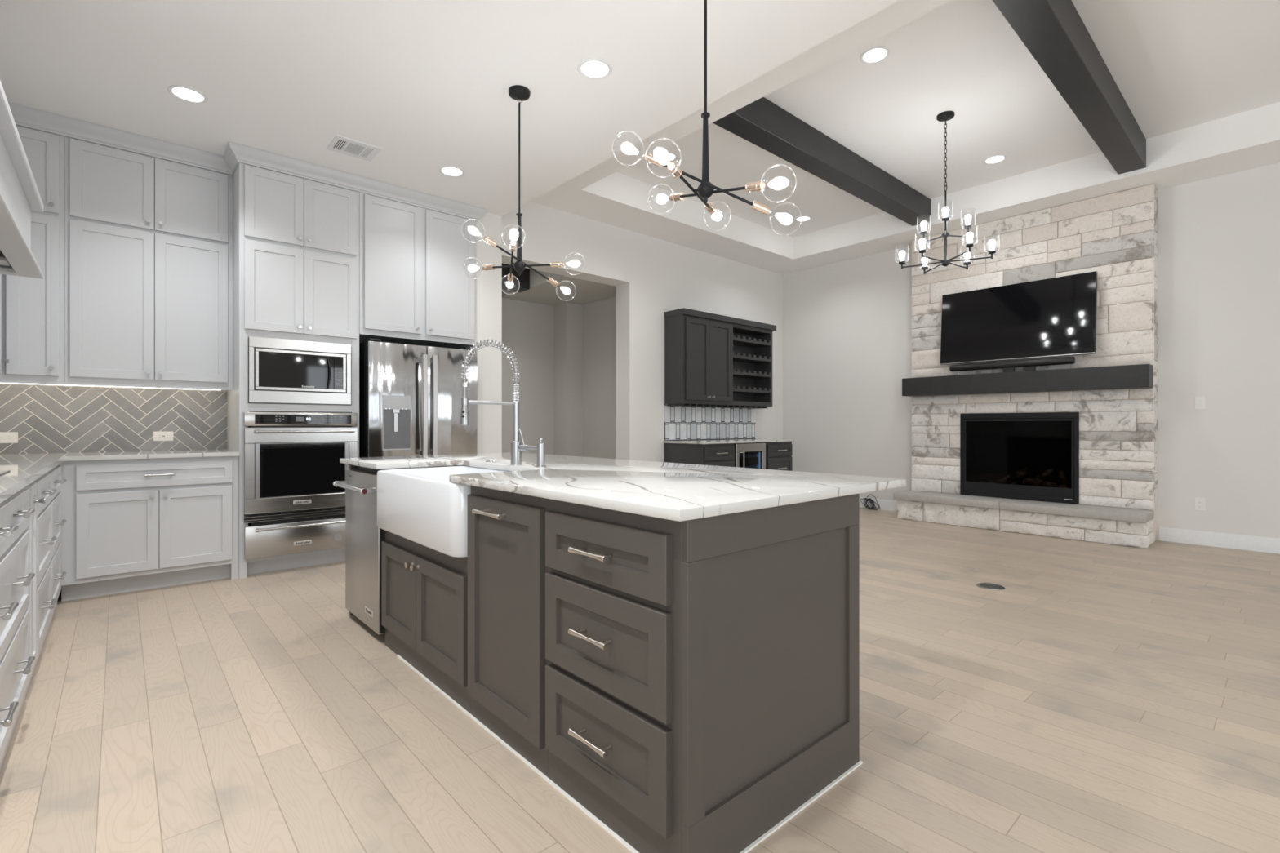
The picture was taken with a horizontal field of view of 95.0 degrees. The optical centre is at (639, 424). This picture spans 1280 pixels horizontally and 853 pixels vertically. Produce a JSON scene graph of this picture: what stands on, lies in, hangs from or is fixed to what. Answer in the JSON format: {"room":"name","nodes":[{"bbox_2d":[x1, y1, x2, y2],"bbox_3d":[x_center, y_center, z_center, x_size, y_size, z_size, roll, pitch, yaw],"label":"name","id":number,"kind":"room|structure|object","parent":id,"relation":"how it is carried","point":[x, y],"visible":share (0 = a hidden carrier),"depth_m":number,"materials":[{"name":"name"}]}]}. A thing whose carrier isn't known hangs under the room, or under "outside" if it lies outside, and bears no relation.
{"room":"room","nodes":[
{"label":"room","id":0,"kind":"room"},
{"bbox_2d":[0,383,226,466],"bbox_3d":[-3.236,-0.596,4.837,3.368,3.405,0.150,0,0,-42],"label":"wall","id":1,"kind":"structure","parent":0,"point":[0,384],"depth_m":4.22,"materials":[{"name":"paint"}]},
{"bbox_2d":[0,124,65,384],"bbox_3d":[-4.085,-1.129,3.727,0.622,1.729,0.366,0,0,-42],"label":"upper cabinet","id":2,"kind":"object","parent":1,"relation":"attached to","point":[33,309],"visible":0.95,"depth_m":3.76,"materials":[{"name":"white paint"}]},
{"bbox_2d":[0,384,227,453],"bbox_3d":[-3.869,-0.036,4.170,1.535,0.458,0.006,0,0,-42],"label":"backsplash","id":3,"kind":"structure","parent":1,"relation":"attached to","point":[46,419],"depth_m":4.21,"materials":[{"name":"grey tile"}]},
{"bbox_2d":[0,431,17,443],"bbox_3d":[-4.196,0.084,3.871,0.122,0.073,0.006,0,0,-42],"label":"outlet","id":4,"kind":"object","parent":3,"relation":"attached to","point":[5,437],"visible":1,"depth_m":3.88,"materials":[{"name":"white plastic"}]},
{"bbox_2d":[153,431,173,441],"bbox_3d":[-3.587,0.085,4.412,0.118,0.073,0.008,0,0,-42],"label":"outlet","id":5,"kind":"object","parent":3,"relation":"attached to","point":[162,435],"visible":1,"depth_m":4.41,"materials":[{"name":"white plastic"}]},
{"bbox_2d":[65,136,232,390],"bbox_3d":[-3.511,-1.129,4.237,0.910,1.729,0.366,0,0,-42],"label":"upper cabinet","id":6,"kind":"object","parent":1,"relation":"attached to","point":[148,240],"visible":0.99,"depth_m":4.10,"materials":[{"name":"white paint"}]},
{"bbox_3d":[-3.765,-0.277,4.056,1.480,0.002,0.275,0,0,-42],"label":"upper cabinet","id":7,"kind":"object","parent":1,"relation":"attached to","visible":0},
{"bbox_2d":[0,382,218,390],"bbox_3d":[-3.727,-0.270,3.997,1.420,0.011,0.017,0,0,-42],"label":"light strip","id":8,"kind":"object","parent":7,"relation":"attached to","point":[0,383],"visible":0.33,"depth_m":4.04,"materials":[{"name":"beige plastic"}]},
{"bbox_2d":[359,192,476,350],"bbox_3d":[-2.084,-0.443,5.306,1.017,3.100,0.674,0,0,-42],"label":"upper cabinet","id":9,"kind":"object","parent":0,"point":[415,288],"visible":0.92,"depth_m":5.04,"materials":[{"name":"white paint"}]},
{"bbox_2d":[8,102,486,222],"bbox_3d":[-2.705,-1.943,4.534,3.104,0.108,0.366,0,0,-42],"label":"crown molding","id":10,"kind":"structure","parent":9,"relation":"attached to","point":[235,153],"depth_m":4.27,"materials":[{"name":"white paint"}]},
{"bbox_2d":[476,213,502,453],"bbox_3d":[-1.677,-0.596,5.818,0.267,3.405,0.755,0,0,-42],"label":"wall","id":11,"kind":"structure","parent":0,"point":[489,292],"depth_m":5.54,"materials":[{"name":"paint"}]},
{"bbox_2d":[502,297,615,458],"bbox_3d":[-1.483,-0.493,7.125,2.850,3.200,1.779,0,0,-42],"label":"wall","id":12,"kind":"structure","parent":0,"point":[565,353],"depth_m":8.12,"materials":[{"name":"paint"}]},
{"bbox_2d":[502,268,615,306],"bbox_3d":[-1.348,-1.943,7.312,2.500,0.500,1.879,0,0,-42],"label":"ceiling","id":13,"kind":"structure","parent":0,"point":[540,291],"depth_m":7.45,"materials":[{"name":"paint"}]},
{"bbox_2d":[502,263,529,292],"bbox_3d":[-1.969,-1.812,6.839,1.423,0.281,0.240,0,0,-42],"label":"beam","id":14,"kind":"structure","parent":13,"relation":"attached to","point":[523,279],"depth_m":7.13,"materials":[{"name":"black wood"}]},
{"bbox_2d":[0,506,1279,852],"bbox_3d":[1.525,1.167,3.229,8.750,0.120,15.200,0,0,-42],"label":"floor","id":15,"kind":"structure","parent":0,"point":[1110,698],"depth_m":2.14,"materials":[{"name":"brown wood"}]},
{"bbox_2d":[0,488,35,770],"bbox_3d":[-2.294,0.664,1.740,0.659,0.885,1.049,0,0,-42],"label":"base cabinet","id":16,"kind":"object","parent":15,"relation":"on","point":[15,662],"visible":1,"depth_m":1.99,"materials":[{"name":"white paint"}]},
{"bbox_2d":[22,483,45,703],"bbox_3d":[-2.733,0.664,2.233,0.658,0.885,0.269,0,0,-42],"label":"base cabinet","id":17,"kind":"object","parent":15,"relation":"on","point":[32,527],"visible":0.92,"depth_m":2.45,"materials":[{"name":"white paint"}]},
{"bbox_2d":[30,466,66,682],"bbox_3d":[-3.303,0.664,2.876,0.659,0.885,1.448,0,0,-42],"label":"base cabinet","id":18,"kind":"object","parent":15,"relation":"on","point":[49,522],"visible":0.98,"depth_m":2.89,"materials":[{"name":"white paint"}]},
{"bbox_2d":[0,448,239,503],"bbox_3d":[-2.745,0.207,2.904,1.531,0.028,3.388,0,0,-42],"label":"countertop","id":19,"kind":"structure","parent":18,"relation":"on","point":[24,468],"depth_m":3.47,"materials":[{"name":"stone"}]},
{"bbox_2d":[0,470,10,475],"bbox_3d":[-2.483,0.190,1.913,0.500,0.005,0.920,0,0,-42],"label":"cooktop","id":20,"kind":"object","parent":19,"relation":"in","point":[2,473],"visible":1,"depth_m":2.33,"materials":[{"name":"silver glass"}]},
{"bbox_2d":[57,456,239,601],"bbox_3d":[-3.419,0.664,4.121,0.924,0.885,0.674,0,0,-42],"label":"base cabinet","id":21,"kind":"object","parent":15,"relation":"on","point":[131,525],"visible":0.99,"depth_m":3.88,"materials":[{"name":"white paint"}]},
{"bbox_2d":[226,162,359,578],"bbox_3d":[-2.758,-0.443,4.686,0.812,3.100,0.706,0,0,-42],"label":"tall cabinet","id":22,"kind":"object","parent":15,"relation":"on","point":[295,240],"depth_m":4.43,"materials":[{"name":"white paint"}]},
{"bbox_2d":[248,336,351,404],"bbox_3d":[-2.688,-0.404,4.600,0.690,0.482,0.392,0,0,-42],"label":"microwave","id":23,"kind":"object","parent":22,"relation":"in","point":[278,375],"visible":1,"depth_m":4.45,"materials":[{"name":"metal"}]},
{"bbox_2d":[243,411,357,523],"bbox_3d":[-2.731,0.305,4.660,0.764,0.806,0.646,0,0,-42],"label":"wall oven","id":24,"kind":"object","parent":22,"relation":"in","point":[291,464],"visible":1,"depth_m":4.43,"materials":[{"name":"silver metal"}]},
{"bbox_2d":[349,464,355,615],"bbox_3d":[-1.187,0.664,3.456,0.807,0.885,0.620,0,0,-42],"label":"end panel","id":25,"kind":"object","parent":15,"relation":"on","point":[351,467],"visible":0.14,"depth_m":3.41,"materials":[{"name":"grey paint"}]},
{"bbox_2d":[333,466,420,635],"bbox_3d":[-1.292,0.671,3.347,0.714,0.872,0.591,0,0,-42],"label":"dishwasher","id":26,"kind":"object","parent":15,"relation":"on","point":[364,539],"visible":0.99,"depth_m":3.13,"materials":[{"name":"silver metal"}]},
{"bbox_2d":[359,337,477,457],"bbox_3d":[-2.033,0.189,5.243,0.933,1.776,0.781,0,0,-42],"label":"refrigerator","id":27,"kind":"object","parent":15,"relation":"on","point":[411,396],"visible":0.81,"depth_m":4.92,"materials":[{"name":"silver metal"}]},
{"bbox_2d":[382,465,471,715],"bbox_3d":[-0.683,0.664,2.844,0.866,0.885,0.961,0,0,-42],"label":"base cabinet","id":28,"kind":"object","parent":15,"relation":"on","point":[424,589],"visible":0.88,"depth_m":2.51,"materials":[{"name":"grey paint"}]},
{"bbox_2d":[339,452,906,521],"bbox_3d":[-0.391,0.207,2.748,1.157,0.028,2.752,0,0,-42],"label":"countertop","id":29,"kind":"structure","parent":28,"relation":"on","point":[674,491],"depth_m":1.98,"materials":[{"name":"stone"}]},
{"bbox_2d":[377,466,508,557],"bbox_3d":[-0.818,0.364,2.726,0.510,0.282,0.942,0,0,-42],"label":"farmhouse sink","id":30,"kind":"object","parent":29,"relation":"in","point":[420,505],"visible":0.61,"depth_m":2.46,"materials":[{"name":"white ceramic"}]},
{"bbox_2d":[486,459,496,462],"bbox_3d":[-0.778,0.188,3.068,0.052,0.010,0.052,0,0,-42],"label":"switch","id":31,"kind":"object","parent":29,"relation":"on","point":[489,460],"visible":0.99,"depth_m":3.05,"materials":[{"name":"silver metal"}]},
{"bbox_2d":[459,338,546,466],"bbox_3d":[-0.626,-0.104,2.681,0.330,0.595,0.245,0,0,-42],"label":"faucet","id":32,"kind":"object","parent":29,"relation":"on","point":[517,448],"visible":1,"depth_m":2.76,"materials":[{"name":"metal"}]},
{"bbox_2d":[467,485,547,779],"bbox_3d":[-0.189,0.664,2.280,0.877,0.885,0.537,0,0,-42],"label":"base cabinet","id":33,"kind":"object","parent":15,"relation":"on","point":[507,569],"visible":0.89,"depth_m":1.99,"materials":[{"name":"grey paint"}]},
{"bbox_2d":[664,443,734,466],"bbox_3d":[0.738,0.663,7.106,0.575,0.888,0.682,0,0,-42],"label":"bar cabinet","id":34,"kind":"object","parent":15,"relation":"on","point":[722,454],"visible":0.33,"depth_m":6.89,"materials":[{"name":"grey paint"}]},
{"bbox_2d":[662,438,795,444],"bbox_3d":[1.193,0.206,7.524,1.850,0.026,0.662,0,0,-42],"label":"countertop","id":35,"kind":"structure","parent":34,"relation":"on","point":[745,440],"depth_m":7.24,"materials":[{"name":"stone"}]},
{"bbox_2d":[545,493,862,852],"bbox_3d":[0.199,0.664,1.855,0.874,0.885,0.611,0,0,-42],"label":"base cabinet","id":36,"kind":"object","parent":15,"relation":"on","point":[702,675],"visible":0.96,"depth_m":1.57,"materials":[{"name":"grey paint"}]},
{"bbox_2d":[734,442,765,469],"bbox_3d":[1.194,0.640,7.485,0.596,0.834,0.663,0,0,-42],"label":"wine cooler","id":37,"kind":"object","parent":15,"relation":"on","point":[748,455],"visible":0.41,"depth_m":7.28,"materials":[{"name":"silver metal"}]},
{"bbox_2d":[765,441,792,471],"bbox_3d":[1.630,0.663,7.898,0.590,0.888,0.682,0,0,-42],"label":"bar cabinet","id":38,"kind":"object","parent":15,"relation":"on","point":[779,455],"visible":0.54,"depth_m":7.67,"materials":[{"name":"grey paint"}]},
{"bbox_2d":[859,493,880,510],"bbox_3d":[3.013,1.004,7.689,0.071,0.201,0.317,0,0,-29],"label":"bundle","id":39,"kind":"object","parent":15,"relation":"on","point":[872,502],"visible":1,"depth_m":7.67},
{"bbox_2d":[976,582,1004,590],"bbox_3d":[2.398,1.103,4.008,0.170,0.008,0.170,0,0,-42],"label":"floor outlet","id":40,"kind":"object","parent":15,"relation":"on","point":[984,585],"visible":1,"depth_m":4.00,"materials":[{"name":"grey metal"}]},
{"bbox_2d":[893,490,1155,548],"bbox_3d":[3.891,0.953,6.177,0.423,0.309,2.288,0,0,-42],"label":"hearth","id":41,"kind":"object","parent":15,"relation":"on","point":[1132,527],"visible":1,"depth_m":5.89,"materials":[{"name":"stone"}]},
{"bbox_2d":[911,183,1158,540],"bbox_3d":[4.132,-0.574,6.374,0.272,3.361,2.259,0,0,-42],"label":"stone chimney","id":42,"kind":"object","parent":15,"relation":"on","point":[1114,236],"visible":0.75,"depth_m":5.87,"materials":[{"name":"stone"}]},
{"bbox_2d":[940,271,1097,364],"bbox_3d":[3.974,-1.097,6.250,0.131,0.808,1.432,0,0,-42],"label":"television","id":43,"kind":"object","parent":42,"relation":"attached to","point":[1055,317],"visible":1,"depth_m":6.16,"materials":[{"name":"black plastic"}]},
{"bbox_2d":[960,412,1079,504],"bbox_3d":[4.127,0.335,6.381,0.263,0.923,1.101,0,0,-42],"label":"fireplace","id":44,"kind":"object","parent":42,"relation":"in","point":[1028,456],"visible":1,"depth_m":6.27,"materials":[{"name":"black metal"}]},
{"bbox_2d":[902,364,1153,396],"bbox_3d":[3.960,-0.451,6.240,0.211,0.210,2.254,0,0,-42],"label":"mantel","id":45,"kind":"object","parent":42,"relation":"attached to","point":[1140,375],"visible":1,"depth_m":5.98,"materials":[{"name":"black wood"}]},
{"bbox_2d":[949,356,1075,372],"bbox_3d":[3.913,-0.617,6.225,0.072,0.120,1.158,0,0,-42],"label":"soundbar","id":46,"kind":"object","parent":45,"relation":"on","point":[1028,365],"visible":0.95,"depth_m":6.15,"materials":[{"name":"black plastic"}]},
{"bbox_2d":[0,0,1279,275],"bbox_3d":[2.558,-2.377,2.066,8.750,0.758,12.090,0,0,-42],"label":"ceiling","id":47,"kind":"structure","parent":0,"point":[426,83],"depth_m":3.88,"materials":[{"name":"paint"}]},
{"bbox_2d":[167,84,208,103],"bbox_3d":[-2.730,-1.996,3.542,0.196,0.008,0.196,0,0,-42],"label":"recessed light","id":48,"kind":"object","parent":47,"relation":"in","point":[184,93],"visible":1,"depth_m":3.54,"materials":[{"name":"paint"}]},
{"bbox_2d":[172,88,203,101],"bbox_3d":[-2.730,-1.997,3.542,0.150,0.004,0.150,0,0,-42],"label":"diffuser","id":49,"kind":"object","parent":48,"relation":"attached to","point":[184,94],"depth_m":3.54,"materials":[{"name":"white plastic"}]},
{"bbox_2d":[326,134,382,161],"bbox_3d":[-2.063,-1.994,4.234,0.301,0.007,0.266,0,0,-42],"label":"ceiling vent","id":50,"kind":"object","parent":47,"relation":"in","point":[341,144],"visible":1,"depth_m":4.22,"materials":[{"name":"metal"}]},
{"bbox_2d":[439,165,464,177],"bbox_3d":[-1.481,-1.996,4.615,0.196,0.008,0.196,0,0,-42],"label":"recessed light","id":51,"kind":"object","parent":47,"relation":"in","point":[450,171],"visible":1,"depth_m":4.61,"materials":[{"name":"paint"}]},
{"bbox_2d":[441,167,462,175],"bbox_3d":[-1.481,-1.997,4.615,0.150,0.004,0.150,0,0,-42],"label":"diffuser","id":52,"kind":"object","parent":51,"relation":"attached to","point":[445,171],"depth_m":4.61,"materials":[{"name":"white plastic"}]},
{"bbox_2d":[461,84,585,301],"bbox_3d":[-0.716,-1.395,3.523,0.776,1.207,0.757,0,0,-42],"label":"pendant light","id":53,"kind":"object","parent":47,"relation":"hanging from","point":[520,93],"visible":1,"depth_m":3.50,"materials":[{"name":"black metal"}]},
{"bbox_2d":[481,264,494,271],"bbox_3d":[-0.927,-0.963,3.584,0.075,0.037,0.036,0,0,18],"label":"socket","id":54,"kind":"object","parent":53,"relation":"attached to","point":[491,267],"depth_m":3.57,"materials":[{"name":"gold metal"}]},
{"bbox_2d":[483,235,497,247],"bbox_3d":[-0.857,-1.048,3.354,0.079,0.054,0.038,0,0,-42],"label":"socket","id":55,"kind":"object","parent":53,"relation":"attached to","point":[486,239],"depth_m":3.34,"materials":[{"name":"gold metal"}]},
{"bbox_2d":[507,273,513,282],"bbox_3d":[-0.822,-0.932,3.717,0.036,0.042,0.077,0,0,-14],"label":"socket","id":56,"kind":"object","parent":53,"relation":"attached to","point":[510,277],"depth_m":3.69,"materials":[{"name":"gold metal"}]},
{"bbox_2d":[509,240,516,251],"bbox_3d":[-0.709,-1.000,3.271,0.036,0.042,0.077,0,0,-14],"label":"socket","id":57,"kind":"object","parent":53,"relation":"attached to","point":[513,244],"depth_m":3.25,"materials":[{"name":"gold metal"}]},
{"bbox_2d":[546,276,558,286],"bbox_3d":[-0.546,-0.894,3.659,0.079,0.054,0.038,0,0,-42],"label":"socket","id":58,"kind":"object","parent":53,"relation":"attached to","point":[548,279],"depth_m":3.64,"materials":[{"name":"gold metal"}]},
{"bbox_2d":[550,261,564,267],"bbox_3d":[-0.486,-0.941,3.437,0.075,0.037,0.036,0,0,18],"label":"socket","id":59,"kind":"object","parent":53,"relation":"attached to","point":[559,264],"depth_m":3.43,"materials":[{"name":"gold metal"}]},
{"bbox_2d":[577,57,612,79],"bbox_3d":[-0.253,-1.996,3.287,0.196,0.008,0.196,0,0,-42],"label":"recessed light","id":60,"kind":"object","parent":47,"relation":"in","point":[590,68],"visible":1,"depth_m":3.28,"materials":[{"name":"paint"}]},
{"bbox_2d":[581,61,608,76],"bbox_3d":[-0.253,-1.997,3.287,0.150,0.004,0.150,0,0,-42],"label":"diffuser","id":61,"kind":"object","parent":60,"relation":"attached to","point":[588,68],"depth_m":3.29,"materials":[{"name":"white plastic"}]},
{"bbox_2d":[666,151,677,161],"bbox_3d":[0.258,-2.551,5.581,0.196,0.008,0.196,0,0,-42],"label":"recessed light","id":62,"kind":"object","parent":47,"relation":"in","point":[673,156],"visible":0.43,"depth_m":5.57,"materials":[{"name":"paint"}]},
{"bbox_2d":[667,153,675,159],"bbox_3d":[0.258,-2.552,5.581,0.150,0.004,0.150,0,0,-42],"label":"diffuser","id":63,"kind":"object","parent":62,"relation":"attached to","point":[672,156],"depth_m":5.57,"materials":[{"name":"white"}]},
{"bbox_2d":[612,0,801,235],"bbox_3d":[0.259,-1.389,2.357,0.754,1.218,0.800,0,0,-42],"label":"pendant light","id":64,"kind":"object","parent":47,"relation":"hanging from","point":[704,190],"visible":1,"depth_m":2.38,"materials":[{"name":"black metal"}]},
{"bbox_2d":[644,152,661,168],"bbox_3d":[0.055,-1.069,2.368,0.079,0.057,0.036,0,0,-4],"label":"socket","id":65,"kind":"object","parent":64,"relation":"attached to","point":[651,158],"depth_m":2.36,"materials":[{"name":"gold metal"}]},
{"bbox_2d":[666,161,681,177],"bbox_3d":[0.128,-0.952,2.187,0.036,0.037,0.074,0,0,24],"label":"socket","id":66,"kind":"object","parent":64,"relation":"attached to","point":[672,167],"depth_m":2.16,"materials":[{"name":"gold metal"}]},
{"bbox_2d":[669,191,684,201],"bbox_3d":[0.164,-1.001,2.576,0.036,0.046,0.078,0,0,-37],"label":"socket","id":67,"kind":"object","parent":64,"relation":"attached to","point":[675,197],"depth_m":2.56,"materials":[{"name":"gold metal"}]},
{"bbox_2d":[704,201,715,213],"bbox_3d":[0.313,-0.966,2.612,0.036,0.037,0.074,0,0,24],"label":"socket","id":68,"kind":"object","parent":64,"relation":"attached to","point":[711,209],"depth_m":2.59,"materials":[{"name":"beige metal"}]},
{"bbox_2d":[745,181,765,191],"bbox_3d":[0.435,-0.901,2.211,0.036,0.046,0.078,0,0,-37],"label":"socket","id":69,"kind":"object","parent":64,"relation":"attached to","point":[754,186],"depth_m":2.20,"materials":[{"name":"gold metal"}]},
{"bbox_2d":[751,200,770,214],"bbox_3d":[0.493,-0.888,2.396,0.079,0.057,0.036,0,0,-4],"label":"socket","id":70,"kind":"object","parent":64,"relation":"attached to","point":[760,207],"depth_m":2.38,"materials":[{"name":"gold metal"}]},
{"bbox_2d":[795,215,811,222],"bbox_3d":[2.019,-2.551,7.255,0.196,0.008,0.196,0,0,-42],"label":"recessed light","id":71,"kind":"object","parent":47,"relation":"in","point":[805,218],"visible":0.99,"depth_m":7.26,"materials":[{"name":"paint"}]},
{"bbox_2d":[796,217,809,221],"bbox_3d":[2.019,-2.552,7.255,0.150,0.004,0.150,0,0,-42],"label":"diffuser","id":72,"kind":"object","parent":71,"relation":"attached to","point":[798,219],"depth_m":7.26,"materials":[{"name":"white plastic"}]},
{"bbox_2d":[712,97,930,226],"bbox_3d":[1.895,-2.425,5.521,3.546,0.254,0.204,0,0,-42],"label":"ceiling beam","id":73,"kind":"structure","parent":47,"relation":"attached to","point":[762,122],"depth_m":5.20,"materials":[{"name":"black wood"}]},
{"bbox_2d":[859,45,890,64],"bbox_3d":[1.621,-2.551,4.045,0.196,0.008,0.196,0,0,-42],"label":"recessed light","id":74,"kind":"object","parent":47,"relation":"in","point":[874,55],"visible":1,"depth_m":4.04,"materials":[{"name":"paint"}]},
{"bbox_2d":[863,48,886,62],"bbox_3d":[1.621,-2.552,4.045,0.150,0.004,0.150,0,0,-42],"label":"diffuser","id":75,"kind":"object","parent":74,"relation":"attached to","point":[871,55],"depth_m":4.04,"materials":[{"name":"white plastic"}]},
{"bbox_2d":[895,111,995,274],"bbox_3d":[2.517,-1.931,4.827,0.749,1.244,0.714,0,0,-42],"label":"chandelier","id":76,"kind":"object","parent":47,"relation":"hanging from","point":[944,116],"visible":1,"depth_m":4.82,"materials":[{"name":"black metal"}]},
{"bbox_2d":[982,154,1006,164],"bbox_3d":[3.412,-2.551,5.633,0.196,0.008,0.196,0,0,-42],"label":"recessed light","id":77,"kind":"object","parent":47,"relation":"in","point":[996,158],"visible":1,"depth_m":5.63,"materials":[{"name":"paint"}]},
{"bbox_2d":[986,155,1004,163],"bbox_3d":[3.412,-2.552,5.633,0.150,0.004,0.150,0,0,-42],"label":"diffuser","id":78,"kind":"object","parent":77,"relation":"attached to","point":[993,159],"depth_m":5.63,"materials":[{"name":"white plastic"}]},
{"bbox_2d":[992,0,1146,174],"bbox_3d":[3.131,-2.425,4.130,3.546,0.254,0.197,0,0,-42],"label":"ceiling beam","id":79,"kind":"structure","parent":47,"relation":"attached to","point":[1054,33],"depth_m":3.89,"materials":[{"name":"black wood"}]},
{"bbox_2d":[502,201,782,462],"bbox_3d":[0.328,-0.725,7.372,5.035,3.663,0.258,0,0,-42],"label":"wall","id":80,"kind":"structure","parent":0,"point":[651,277],"depth_m":6.97,"materials":[{"name":"paint"}]},
{"bbox_2d":[664,404,755,440],"bbox_3d":[0.974,-0.031,7.767,1.809,0.448,0.008,0,0,-42],"label":"backsplash","id":81,"kind":"structure","parent":80,"relation":"attached to","point":[681,423],"depth_m":7.68,"materials":[{"name":"tile"}]},
{"bbox_2d":[664,307,776,408],"bbox_3d":[1.104,-0.805,7.651,1.845,1.153,0.354,0,0,-42],"label":"wall cabinet","id":82,"kind":"object","parent":80,"relation":"attached to","point":[712,360],"visible":1,"depth_m":7.33,"materials":[{"name":"grey paint"}]},
{"bbox_2d":[782,162,1279,540],"bbox_3d":[5.929,-0.725,4.709,0.200,3.663,11.563,0,0,-42],"label":"wall","id":83,"kind":"structure","parent":0,"point":[847,329],"depth_m":5.51,"materials":[{"name":"paint"}]},
{"bbox_2d":[859,497,897,511],"bbox_3d":[2.810,1.043,8.055,0.016,0.128,2.018,0,0,-42],"label":"baseboard","id":84,"kind":"structure","parent":83,"relation":"attached to","point":[891,505],"depth_m":7.63,"materials":[{"name":"paint"}]},
{"bbox_2d":[1194,396,1205,409],"bbox_3d":[5.167,-0.202,5.409,0.009,0.118,0.072,0,0,-42],"label":"light switch","id":85,"kind":"object","parent":83,"relation":"attached to","point":[1199,402],"visible":1,"depth_m":5.41,"materials":[{"name":"white plastic"}]},
{"bbox_2d":[1194,497,1205,511],"bbox_3d":[5.168,0.733,5.410,0.006,0.118,0.072,0,0,-42],"label":"outlet","id":86,"kind":"object","parent":83,"relation":"attached to","point":[1199,503],"visible":1,"depth_m":5.41,"materials":[{"name":"white plastic"}]},
{"bbox_2d":[1159,527,1279,554],"bbox_3d":[7.266,1.043,3.042,0.016,0.128,6.893,0,0,-42],"label":"baseboard","id":87,"kind":"structure","parent":83,"relation":"attached to","point":[1265,544],"depth_m":5.30,"materials":[{"name":"paint"}]},
{"bbox_3d":[-0.703,-0.596,-0.699,0.200,3.405,11.890,0,0,-42],"label":"wall","id":88,"kind":"structure","parent":0,"visible":0},
{"bbox_2d":[0,274,8,373],"bbox_3d":[-3.767,-1.129,3.186,0.380,1.729,0.968,0,0,-42],"label":"upper cabinet","id":89,"kind":"object","parent":88,"relation":"attached to","point":[6,361],"visible":0.44,"depth_m":3.60,"materials":[{"name":"white paint"}]},
{"bbox_2d":[0,80,43,279],"bbox_3d":[-2.442,-1.337,1.882,0.627,1.318,1.698,0,0,-42],"label":"range hood","id":90,"kind":"object","parent":88,"relation":"attached to","point":[20,194],"visible":1,"depth_m":2.23,"materials":[{"name":"white paint"}]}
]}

